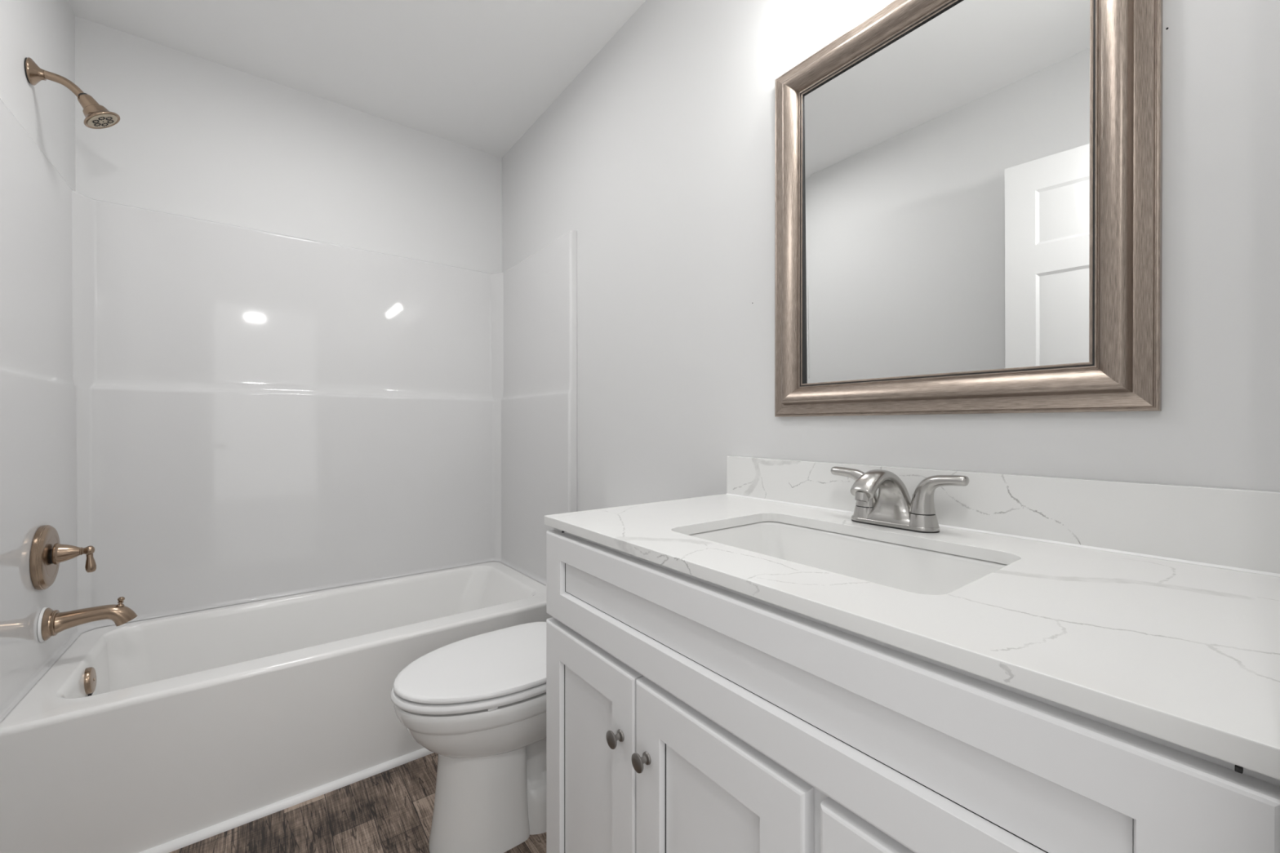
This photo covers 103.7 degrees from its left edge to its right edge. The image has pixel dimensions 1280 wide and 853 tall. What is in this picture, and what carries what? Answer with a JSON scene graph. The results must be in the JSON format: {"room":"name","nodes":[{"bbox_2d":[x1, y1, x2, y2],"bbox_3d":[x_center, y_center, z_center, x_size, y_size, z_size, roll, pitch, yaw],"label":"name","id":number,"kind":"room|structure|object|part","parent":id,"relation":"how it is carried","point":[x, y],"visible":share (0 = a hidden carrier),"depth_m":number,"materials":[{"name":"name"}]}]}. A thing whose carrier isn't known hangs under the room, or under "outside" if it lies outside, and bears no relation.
{"room":"bathroom","nodes":[
{"label":"bathroom","id":0,"kind":"room"},
{"bbox_2d":[0,0,75,191],"bbox_3d":[-1.210,-0.165,0.671,0.120,2.476,2.793,0,0,-37],"label":"wall","id":1,"kind":"structure","parent":0,"point":[43,31],"depth_m":1.46,"materials":[{"name":"white paint"}]},
{"bbox_2d":[23,57,119,128],"bbox_3d":[-1.596,-0.931,1.422,0.176,0.143,0.086,0,0,-37],"label":"shower","id":2,"kind":"object","parent":1,"relation":"attached to","point":[97,116],"visible":1,"depth_m":1.42,"materials":[{"name":"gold metal"}]},
{"bbox_3d":[-1.616,-0.953,1.407,0.103,0.059,0.022,0,0,-37],"label":"shower arm","id":3,"kind":"part","parent":2,"relation":"part of","materials":[{"name":"beige metal"}]},
{"bbox_2d":[75,15,502,273],"bbox_3d":[-1.366,-0.170,2.231,1.518,2.476,0.120,0,0,-37],"label":"wall","id":4,"kind":"structure","parent":0,"point":[194,136],"depth_m":2.04,"materials":[{"name":"white paint"}]},
{"bbox_2d":[0,98,577,723],"bbox_3d":[-1.093,-0.050,1.872,1.516,1.472,0.780,0,0,-37],"label":"tub surround","id":5,"kind":"object","parent":4,"relation":"attached to","point":[227,415],"visible":0.91,"depth_m":1.97,"materials":[{"name":"white plastic"}]},
{"bbox_2d":[29,524,96,590],"bbox_3d":[-1.616,0.363,1.423,0.105,0.177,0.177,0,0,-37],"label":"shower valve","id":6,"kind":"object","parent":5,"relation":"attached to","point":[46,553],"visible":1,"depth_m":1.39,"materials":[{"name":"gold metal"}]},
{"bbox_3d":[-1.583,0.389,1.449,0.022,0.062,0.022,0,0,-37],"label":"lever","id":7,"kind":"part","parent":6,"relation":"part of","materials":[{"name":"beige metal"}]},
{"bbox_2d":[37,596,137,642],"bbox_3d":[-1.592,0.554,1.461,0.188,0.094,0.094,0,0,-37],"label":"tub spout","id":8,"kind":"object","parent":5,"relation":"attached to","point":[51,623],"visible":1,"depth_m":1.43,"materials":[{"name":"gold"}]},
{"bbox_3d":[-1.585,0.558,1.466,0.170,0.067,0.062,0,0,-37],"label":"spout","id":9,"kind":"part","parent":8,"relation":"part of","materials":[{"name":"beige metal"}]},
{"bbox_3d":[-1.546,0.521,1.496,0.020,0.027,0.019,0,0,-37],"label":"diverter knob","id":10,"kind":"part","parent":8,"relation":"part of","materials":[{"name":"beige metal"}]},
{"bbox_2d":[67,0,645,158],"bbox_3d":[-0.557,-1.454,1.163,1.758,0.100,2.793,0,0,-37],"label":"ceiling","id":11,"kind":"structure","parent":0,"point":[476,74],"depth_m":1.85,"materials":[{"name":"white paint"}]},
{"bbox_2d":[169,752,546,852],"bbox_3d":[-0.557,1.121,1.171,1.758,0.100,2.793,0,0,-37],"label":"floor","id":12,"kind":"structure","parent":0,"point":[391,811],"depth_m":1.35,"materials":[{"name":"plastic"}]},
{"bbox_2d":[0,561,552,852],"bbox_3d":[-1.085,0.869,1.864,1.510,0.400,0.802,0,0,-37],"label":"bathtub","id":13,"kind":"object","parent":12,"relation":"on","point":[142,735],"visible":0.8,"depth_m":1.42,"materials":[{"name":"white ceramic"}]},
{"bbox_3d":[-1.587,0.733,1.446,0.026,0.074,0.074,0,0,-37],"label":"overflow plate","id":14,"kind":"part","parent":13,"relation":"part of","materials":[{"name":"beige metal"}]},
{"bbox_2d":[139,747,433,852],"bbox_3d":[-0.837,1.062,1.537,1.514,0.017,0.018,0,0,-37],"label":"trim","id":15,"kind":"structure","parent":13,"relation":"attached to","point":[174,845],"depth_m":1.41,"materials":[{"name":"white paint"}]},
{"bbox_2d":[390,622,546,852],"bbox_3d":[-0.293,0.693,1.437,0.762,0.756,0.464,0,0,-37],"label":"toilet","id":16,"kind":"object","parent":12,"relation":"on","point":[477,703],"visible":0.47,"depth_m":1.25,"materials":[{"name":"white ceramic"}]},
{"bbox_3d":[-0.393,0.654,1.361,0.512,0.020,0.370,0,0,-37],"label":"seat","id":17,"kind":"part","parent":16,"relation":"part of","materials":[{"name":"white plastic"}]},
{"bbox_3d":[-0.393,0.633,1.361,0.500,0.018,0.361,0,0,-37],"label":"lid","id":18,"kind":"part","parent":16,"relation":"part of","materials":[{"name":"white plastic"}]},
{"bbox_2d":[546,528,1279,852],"bbox_3d":[0.300,0.638,0.818,0.573,0.869,0.945,0,0,-37],"label":"vanity cabinet","id":19,"kind":"object","parent":12,"relation":"on","point":[686,713],"visible":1,"depth_m":0.55,"materials":[{"name":"white paint"}]},
{"bbox_3d":[-0.095,0.685,0.918,0.018,0.578,0.304,0,0,-37],"label":"door","id":20,"kind":"part","parent":19,"relation":"part of","materials":[{"name":"white paint"}]},
{"bbox_3d":[-0.040,0.502,0.810,0.023,0.027,0.027,0,0,-37],"label":"knob","id":21,"kind":"part","parent":19,"relation":"part of","materials":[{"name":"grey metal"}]},
{"bbox_3d":[0.002,0.502,0.755,0.023,0.027,0.027,0,0,-37],"label":"knob","id":22,"kind":"part","parent":19,"relation":"part of","materials":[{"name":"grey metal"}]},
{"bbox_3d":[0.092,0.686,0.672,0.018,0.578,0.306,0,0,-37],"label":"door","id":23,"kind":"part","parent":19,"relation":"part of","materials":[{"name":"white paint"}]},
{"bbox_3d":[0.287,0.488,0.415,0.018,0.180,0.302,0,0,-37],"label":"drawer","id":24,"kind":"part","parent":19,"relation":"part of","materials":[{"name":"white paint"}]},
{"bbox_2d":[543,493,1279,780],"bbox_3d":[0.309,0.193,0.823,0.552,0.018,0.954,0,0,-37],"label":"countertop","id":25,"kind":"structure","parent":19,"relation":"on","point":[1182,654],"depth_m":0.50,"materials":[{"name":"stone"}]},
{"bbox_2d":[688,521,1007,595],"bbox_3d":[0.299,0.270,0.811,0.338,0.134,0.498,0,0,-37],"label":"sink basin","id":26,"kind":"object","parent":25,"relation":"in","point":[900,566],"visible":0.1,"depth_m":0.91,"materials":[{"name":"white ceramic"}]},
{"bbox_2d":[831,466,968,533],"bbox_3d":[0.468,0.130,0.933,0.187,0.106,0.187,0,0,7],"label":"faucet","id":27,"kind":"object","parent":25,"relation":"on","point":[893,507],"visible":1,"depth_m":0.89,"materials":[{"name":"silver metal"}]},
{"bbox_3d":[0.424,0.117,0.996,0.041,0.071,0.094,0,0,-37],"label":"lever handle","id":28,"kind":"part","parent":27,"relation":"part of","materials":[{"name":"silver metal"}]},
{"bbox_3d":[0.432,0.127,0.904,0.145,0.100,0.106,0,0,-37],"label":"spout","id":29,"kind":"part","parent":27,"relation":"part of","materials":[{"name":"silver metal"}]},
{"bbox_3d":[0.470,0.178,0.933,0.054,0.006,0.157,0,0,-37],"label":"plate","id":30,"kind":"part","parent":27,"relation":"part of","materials":[{"name":"silver metal"}]},
{"bbox_3d":[0.518,0.117,0.873,0.041,0.071,0.094,0,0,-37],"label":"lever handle","id":31,"kind":"part","parent":27,"relation":"part of","materials":[{"name":"silver metal"}]},
{"bbox_2d":[853,505,872,519],"bbox_3d":[0.441,0.167,0.975,0.054,0.026,0.054,0,0,-37],"label":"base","id":32,"kind":"object","parent":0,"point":[860,512],"depth_m":0.96,"materials":[{"name":"silver metal"}]},
{"bbox_2d":[502,0,1279,511],"bbox_3d":[0.095,-0.168,1.662,0.120,2.476,2.793,0,0,-37],"label":"wall","id":33,"kind":"structure","parent":0,"point":[659,153],"depth_m":1.30,"materials":[{"name":"white paint"}]},
{"bbox_2d":[774,0,1162,417],"bbox_3d":[0.527,-0.435,0.965,0.034,0.824,0.660,0,0,-37],"label":"wall mirror","id":34,"kind":"object","parent":33,"relation":"attached to","point":[968,193],"visible":1,"depth_m":0.89,"materials":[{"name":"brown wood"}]},
{"bbox_2d":[803,0,1089,383],"bbox_3d":[0.537,-0.435,0.973,0.007,0.683,0.519,0,0,-37],"label":"mirror glass","id":35,"kind":"object","parent":34,"relation":"attached to","point":[946,157],"depth_m":0.92,"materials":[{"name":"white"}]},
{"bbox_2d":[725,455,1279,577],"bbox_3d":[0.523,0.132,0.979,0.023,0.103,0.942,0,0,-37],"label":"backsplash","id":36,"kind":"structure","parent":33,"relation":"attached to","point":[1224,528],"depth_m":0.77,"materials":[{"name":"stone"}]},
{"bbox_2d":[909,512,938,528],"bbox_3d":[0.502,0.168,0.894,0.054,0.026,0.054,0,0,-37],"label":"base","id":37,"kind":"object","parent":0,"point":[917,520],"depth_m":0.87,"materials":[{"name":"silver metal"}]}
]}

